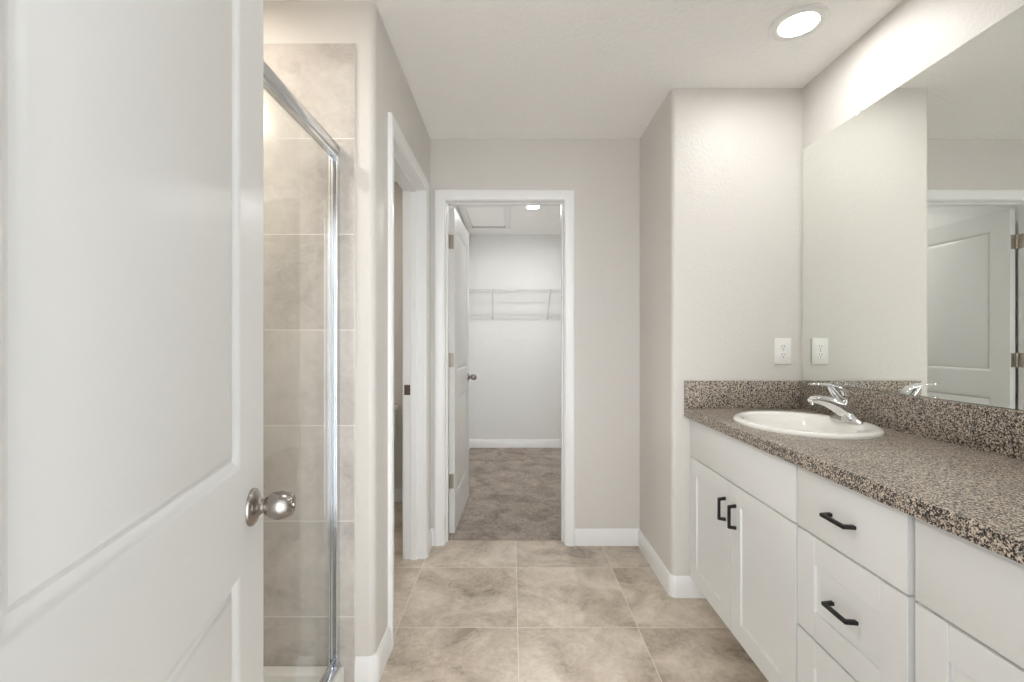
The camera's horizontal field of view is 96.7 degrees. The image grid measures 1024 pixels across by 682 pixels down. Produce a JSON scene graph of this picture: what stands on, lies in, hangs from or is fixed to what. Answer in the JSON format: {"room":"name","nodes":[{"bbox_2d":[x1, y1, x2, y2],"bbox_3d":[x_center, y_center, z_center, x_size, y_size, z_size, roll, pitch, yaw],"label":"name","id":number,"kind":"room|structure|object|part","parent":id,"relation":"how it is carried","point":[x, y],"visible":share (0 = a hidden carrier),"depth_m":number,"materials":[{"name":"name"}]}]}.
{"room":"bathroom","nodes":[
{"label":"bathroom","id":0,"kind":"room"},
{"bbox_2d":[263,1,383,655],"bbox_3d":[-1.046,0.006,1.683,1.109,2.440,0.115,0,0,0],"label":"wall","id":1,"kind":"structure","parent":0,"point":[361,23],"depth_m":1.62,"materials":[{"name":"beige paint"}]},
{"bbox_2d":[263,43,355,681],"bbox_3d":[-1.024,0.083,1.620,0.932,2.287,0.010,0,0,0],"label":"tiled wall","id":2,"kind":"structure","parent":1,"relation":"attached to","point":[322,76],"depth_m":1.61,"materials":[{"name":"beige tile"}]},
{"bbox_2d":[394,182,402,488],"bbox_3d":[-1.178,0.006,3.520,1.144,2.440,0.100,0,0,0],"label":"wall","id":3,"kind":"structure","parent":0,"point":[398,192],"depth_m":3.47,"materials":[{"name":"beige paint"}]},
{"bbox_2d":[384,26,466,632],"bbox_3d":[-0.548,0.006,3.462,0.115,2.440,3.445,0,0,0],"label":"wall","id":4,"kind":"structure","parent":0,"point":[399,100],"depth_m":1.85,"materials":[{"name":"beige paint"}]},
{"bbox_2d":[354,626,390,681],"bbox_3d":[-0.517,1.176,1.706,0.081,0.100,0.189,0,0,0],"label":"baseboard","id":5,"kind":"structure","parent":4,"relation":"attached to","point":[367,668],"depth_m":1.62,"materials":[{"name":"white paint"}]},
{"bbox_2d":[394,489,402,501],"bbox_3d":[-1.128,1.176,2.605,1.044,0.100,1.730,0,0,0],"label":"baseboard","id":6,"kind":"structure","parent":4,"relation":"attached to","point":[398,493],"depth_m":3.46,"materials":[{"name":"white paint"}]},
{"bbox_2d":[388,112,428,650],"bbox_3d":[-0.548,0.160,2.208,0.149,2.132,0.817,0,0,0],"label":"door frame","id":7,"kind":"structure","parent":4,"relation":"attached to","point":[403,166],"depth_m":2.54,"materials":[{"name":"white paint"}]},
{"bbox_3d":[-0.615,0.160,2.208,0.017,2.132,0.817,0,0,0],"label":"casing","id":8,"kind":"part","parent":7,"relation":"part of","materials":[{"name":"white paint"}]},
{"bbox_3d":[-0.587,0.275,2.553,0.034,0.057,0.004,0,0,0],"label":"strike plate","id":9,"kind":"part","parent":7,"relation":"part of","materials":[{"name":"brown metal"}]},
{"bbox_2d":[429,528,434,552],"bbox_3d":[-0.477,1.176,2.675,0.027,0.100,0.117,0,0,0],"label":"baseboard","id":10,"kind":"structure","parent":4,"relation":"attached to","point":[432,530],"depth_m":2.72,"materials":[{"name":"white paint"}]},
{"bbox_2d":[449,208,476,532],"bbox_3d":[-0.367,0.187,3.194,0.171,2.046,0.757,0,0,2],"label":"door","id":11,"kind":"structure","parent":4,"relation":"in","point":[459,376],"depth_m":3.00,"materials":[{"name":"white paint"}]},
{"bbox_3d":[-0.300,0.277,3.499,0.059,0.047,0.047,0,0,2],"label":"knob","id":12,"kind":"part","parent":11,"relation":"part of","materials":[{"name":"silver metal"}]},
{"bbox_2d":[469,439,560,448],"bbox_3d":[0.405,1.168,4.017,1.791,0.100,2.336,0,0,0],"label":"baseboard","id":13,"kind":"structure","parent":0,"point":[473,443],"depth_m":5.17,"materials":[{"name":"white paint"}]},
{"bbox_2d":[469,234,560,438],"bbox_3d":[0.397,0.006,5.235,2.006,2.440,0.100,0,0,0],"label":"wall","id":14,"kind":"structure","parent":0,"point":[515,356],"depth_m":5.18,"materials":[{"name":"paint"}]},
{"bbox_2d":[469,289,560,319],"bbox_3d":[0.405,-0.401,5.030,1.787,0.323,0.309,0,0,0],"label":"wire shelf","id":15,"kind":"object","parent":14,"relation":"attached to","point":[472,291],"visible":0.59,"depth_m":4.88,"materials":[{"name":"white metal"}]},
{"bbox_2d":[430,139,639,527],"bbox_3d":[0.095,0.006,2.792,1.410,2.440,0.115,0,0,0],"label":"wall","id":16,"kind":"structure","parent":0,"point":[604,174],"depth_m":2.73,"materials":[{"name":"beige paint"}]},
{"bbox_2d":[435,190,574,545],"bbox_3d":[-0.044,0.160,2.792,0.839,2.132,0.149,0,0,0],"label":"door frame","id":17,"kind":"structure","parent":16,"relation":"attached to","point":[444,199],"depth_m":2.72,"materials":[{"name":"white paint"}]},
{"bbox_2d":[575,528,639,545],"bbox_3d":[0.571,1.176,2.727,0.391,0.100,0.014,0,0,0],"label":"baseboard","id":18,"kind":"structure","parent":16,"relation":"attached to","point":[583,536],"depth_m":2.72,"materials":[{"name":"white paint"}]},
{"bbox_2d":[379,448,768,681],"bbox_3d":[-0.115,1.250,2.640,3.270,0.072,5.320,0,0,0],"label":"floor","id":19,"kind":"structure","parent":0,"point":[470,610],"depth_m":2.09,"materials":[{"name":"beige tile"}]},
{"bbox_2d":[263,666,343,681],"bbox_3d":[-1.042,1.188,1.167,0.893,0.076,0.893,0,0,0],"label":"shower pan","id":20,"kind":"object","parent":19,"relation":"on","point":[270,673],"visible":0.31,"depth_m":1.58,"materials":[{"name":"white plastic"}]},
{"bbox_2d":[263,60,340,681],"bbox_3d":[-0.625,0.229,1.167,0.038,1.842,0.894,0,0,0],"label":"shower door frame","id":21,"kind":"structure","parent":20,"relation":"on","point":[273,85],"depth_m":1.59,"materials":[{"name":"silver metal"}]},
{"bbox_3d":[-0.625,0.245,1.601,0.031,1.782,0.025,0,0,0],"label":"wall post","id":22,"kind":"part","parent":21,"relation":"part of","materials":[{"name":"silver metal"}]},
{"bbox_2d":[394,403,398,446],"bbox_3d":[-1.075,0.849,3.114,0.460,0.755,0.697,0,0,0],"label":"toilet","id":23,"kind":"object","parent":19,"relation":"on","point":[396,406],"visible":0.02,"depth_m":3.36,"materials":[{"name":"white ceramic"}]},
{"bbox_3d":[-1.075,0.668,3.355,0.436,0.315,0.196,0,0,0],"label":"tank","id":24,"kind":"part","parent":23,"relation":"part of","materials":[{"name":"white ceramic"}]},
{"bbox_3d":[-1.075,0.491,3.352,0.460,0.040,0.220,0,0,0],"label":"tank lid","id":25,"kind":"part","parent":23,"relation":"part of","materials":[{"name":"white ceramic"}]},
{"bbox_2d":[690,419,799,681],"bbox_3d":[1.105,0.794,1.772,0.572,0.864,0.820,0,0,0],"label":"vanity cabinet","id":26,"kind":"object","parent":19,"relation":"on","point":[744,497],"visible":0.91,"depth_m":1.64,"materials":[{"name":"white wood"}]},
{"bbox_3d":[0.860,0.841,1.972,0.020,0.577,0.401,0,0,0],"label":"cabinet door","id":27,"kind":"part","parent":26,"relation":"part of","materials":[{"name":"white paint"}]},
{"bbox_3d":[0.835,0.668,1.811,0.031,0.096,0.009,0,0,0],"label":"handle","id":28,"kind":"part","parent":26,"relation":"part of","materials":[{"name":"black metal"}]},
{"bbox_3d":[0.835,0.668,1.727,0.031,0.096,0.009,0,0,0],"label":"handle","id":29,"kind":"part","parent":26,"relation":"part of","materials":[{"name":"black metal"}]},
{"bbox_3d":[0.860,0.841,1.567,0.020,0.577,0.401,0,0,0],"label":"cabinet door","id":30,"kind":"part","parent":26,"relation":"part of","materials":[{"name":"white paint"}]},
{"bbox_2d":[797,466,919,681],"bbox_3d":[1.105,0.794,1.166,0.572,0.864,0.392,0,0,0],"label":"vanity cabinet","id":31,"kind":"object","parent":19,"relation":"on","point":[856,601],"visible":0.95,"depth_m":1.14,"materials":[{"name":"white wood"}]},
{"bbox_3d":[0.860,0.987,1.167,0.020,0.285,0.378,0,0,0],"label":"drawer","id":32,"kind":"part","parent":31,"relation":"part of","materials":[{"name":"white paint"}]},
{"bbox_3d":[0.835,0.462,1.170,0.031,0.009,0.096,0,0,0],"label":"handle","id":33,"kind":"part","parent":31,"relation":"part of","materials":[{"name":"black metal"}]},
{"bbox_3d":[0.835,0.694,1.163,0.031,0.009,0.096,0,0,0],"label":"handle","id":34,"kind":"part","parent":31,"relation":"part of","materials":[{"name":"black metal"}]},
{"bbox_3d":[0.860,0.695,1.167,0.020,0.286,0.378,0,0,0],"label":"drawer","id":35,"kind":"part","parent":31,"relation":"part of","materials":[{"name":"white paint"}]},
{"bbox_3d":[0.860,0.458,1.167,0.020,0.177,0.378,0,0,0],"label":"drawer","id":36,"kind":"part","parent":31,"relation":"part of","materials":[{"name":"white paint"}]},
{"bbox_2d":[915,518,1023,681],"bbox_3d":[1.105,0.794,0.553,0.572,0.864,0.832,0,0,0],"label":"vanity cabinet","id":37,"kind":"object","parent":19,"relation":"on","point":[969,614],"visible":0.74,"depth_m":0.85,"materials":[{"name":"white wood"}]},
{"bbox_2d":[684,381,1023,564],"bbox_3d":[1.109,0.276,1.159,0.568,0.171,2.046,0,0,0],"label":"countertop","id":38,"kind":"structure","parent":37,"relation":"on","point":[957,468],"depth_m":1.30,"materials":[{"name":"stone"}]},
{"bbox_2d":[733,411,884,439],"bbox_3d":[1.112,0.379,1.743,0.464,0.150,0.530,0,0,0],"label":"sink","id":39,"kind":"object","parent":38,"relation":"in","point":[803,424],"visible":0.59,"depth_m":1.80,"materials":[{"name":"white ceramic"}]},
{"bbox_2d":[807,383,863,424],"bbox_3d":[1.240,0.233,1.762,0.174,0.145,0.148,0,0,27],"label":"faucet","id":40,"kind":"object","parent":38,"relation":"on","point":[844,411],"visible":1,"depth_m":1.73,"materials":[{"name":"silver metal"}]},
{"bbox_3d":[1.216,0.214,1.743,0.155,0.106,0.048,0,0,0],"label":"lever","id":41,"kind":"part","parent":40,"relation":"part of","materials":[{"name":"silver metal"}]},
{"bbox_3d":[1.222,0.253,1.743,0.171,0.089,0.060,0,0,0],"label":"spout","id":42,"kind":"part","parent":40,"relation":"part of","materials":[{"name":"silver metal"}]},
{"bbox_3d":[0.860,0.841,0.757,0.020,0.577,0.406,0,0,0],"label":"cabinet door","id":43,"kind":"part","parent":37,"relation":"part of","materials":[{"name":"white paint"}]},
{"bbox_2d":[263,0,902,233],"bbox_3d":[-0.115,-1.254,2.640,3.270,0.080,5.320,0,0,0],"label":"ceiling","id":44,"kind":"structure","parent":0,"point":[472,69],"depth_m":1.94,"materials":[{"name":"white paint"}]},
{"bbox_2d":[458,206,510,228],"bbox_3d":[-0.247,-1.205,4.444,0.465,0.018,0.848,0,0,0],"label":"attic hatch","id":45,"kind":"object","parent":44,"relation":"attached to","point":[481,217],"visible":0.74,"depth_m":4.41,"materials":[{"name":"white paint"}]},
{"bbox_3d":[-0.247,-1.209,4.439,0.337,0.010,0.711,0,0,0],"label":"panel","id":46,"kind":"part","parent":45,"relation":"part of","materials":[{"name":"white paint"}]},
{"bbox_2d":[524,206,541,209],"bbox_3d":[0.190,-1.208,4.100,0.156,0.010,0.156,0,0,0],"label":"recessed light","id":47,"kind":"object","parent":44,"relation":"in","point":[526,207],"visible":0.64,"depth_m":4.11,"materials":[{"name":"white plastic"}]},
{"bbox_2d":[769,4,829,40],"bbox_3d":[1.092,-1.208,1.735,0.196,0.010,0.196,0,0,0],"label":"recessed light","id":48,"kind":"object","parent":44,"relation":"in","point":[801,21],"visible":1,"depth_m":1.72,"materials":[{"name":"white plastic"}]},
{"bbox_2d":[640,88,801,575],"bbox_3d":[1.130,0.006,2.516,0.726,2.440,0.666,0,0,0],"label":"wall","id":49,"kind":"structure","parent":0,"point":[721,168],"depth_m":2.18,"materials":[{"name":"beige paint"}]},
{"bbox_2d":[638,529,704,597],"bbox_3d":[0.842,1.176,2.451,0.177,0.100,0.565,0,0,0],"label":"baseboard","id":50,"kind":"structure","parent":49,"relation":"attached to","point":[674,586],"depth_m":2.20,"materials":[{"name":"white paint"}]},
{"bbox_2d":[774,338,790,363],"bbox_3d":[1.297,0.048,2.178,0.079,0.125,0.008,0,0,0],"label":"power outlet","id":51,"kind":"object","parent":49,"relation":"attached to","point":[782,346],"visible":1,"depth_m":2.18,"materials":[{"name":"white plastic"}]},
{"bbox_2d":[780,352,786,358],"bbox_3d":[1.297,0.068,2.175,0.034,0.034,0.002,0,0,0],"label":"receptacle","id":52,"kind":"object","parent":51,"relation":"attached to","point":[783,355],"depth_m":2.17,"materials":[{"name":"white plastic"}]},
{"bbox_2d":[780,343,786,350],"bbox_3d":[1.297,0.029,2.175,0.034,0.034,0.002,0,0,0],"label":"receptacle","id":53,"kind":"object","parent":51,"relation":"attached to","point":[783,346],"depth_m":2.17,"materials":[{"name":"white plastic"}]},
{"bbox_2d":[802,0,1023,410],"bbox_3d":[1.443,0.006,1.159,0.100,2.440,2.048,0,0,0],"label":"wall","id":54,"kind":"structure","parent":0,"point":[914,35],"depth_m":1.68,"materials":[{"name":"beige paint"}]},
{"bbox_2d":[800,381,1023,460],"bbox_3d":[1.382,0.256,1.159,0.022,0.131,2.046,0,0,0],"label":"backsplash","id":55,"kind":"structure","parent":54,"relation":"attached to","point":[995,430],"depth_m":1.46,"materials":[{"name":"stone"}]},
{"bbox_2d":[803,5,1023,410],"bbox_3d":[1.387,-0.369,1.185,0.010,1.114,1.971,0,0,0],"label":"wall mirror","id":56,"kind":"object","parent":54,"relation":"attached to","point":[913,205],"visible":1,"depth_m":1.51,"materials":[{"name":"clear mirror"}]},
{"bbox_3d":[0.444,0.006,0.078,2.099,2.440,0.115,0,0,0],"label":"wall","id":57,"kind":"structure","parent":0,"visible":0},
{"bbox_2d":[0,0,295,681],"bbox_3d":[-0.392,0.187,0.485,0.171,2.046,0.696,0,0,-13],"label":"door","id":58,"kind":"structure","parent":57,"relation":"in","point":[133,505],"depth_m":0.44,"materials":[{"name":"white paint"}]},
{"bbox_3d":[-0.397,0.277,0.768,0.059,0.047,0.047,0,0,-13],"label":"knob","id":59,"kind":"part","parent":58,"relation":"part of","materials":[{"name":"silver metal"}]}
]}

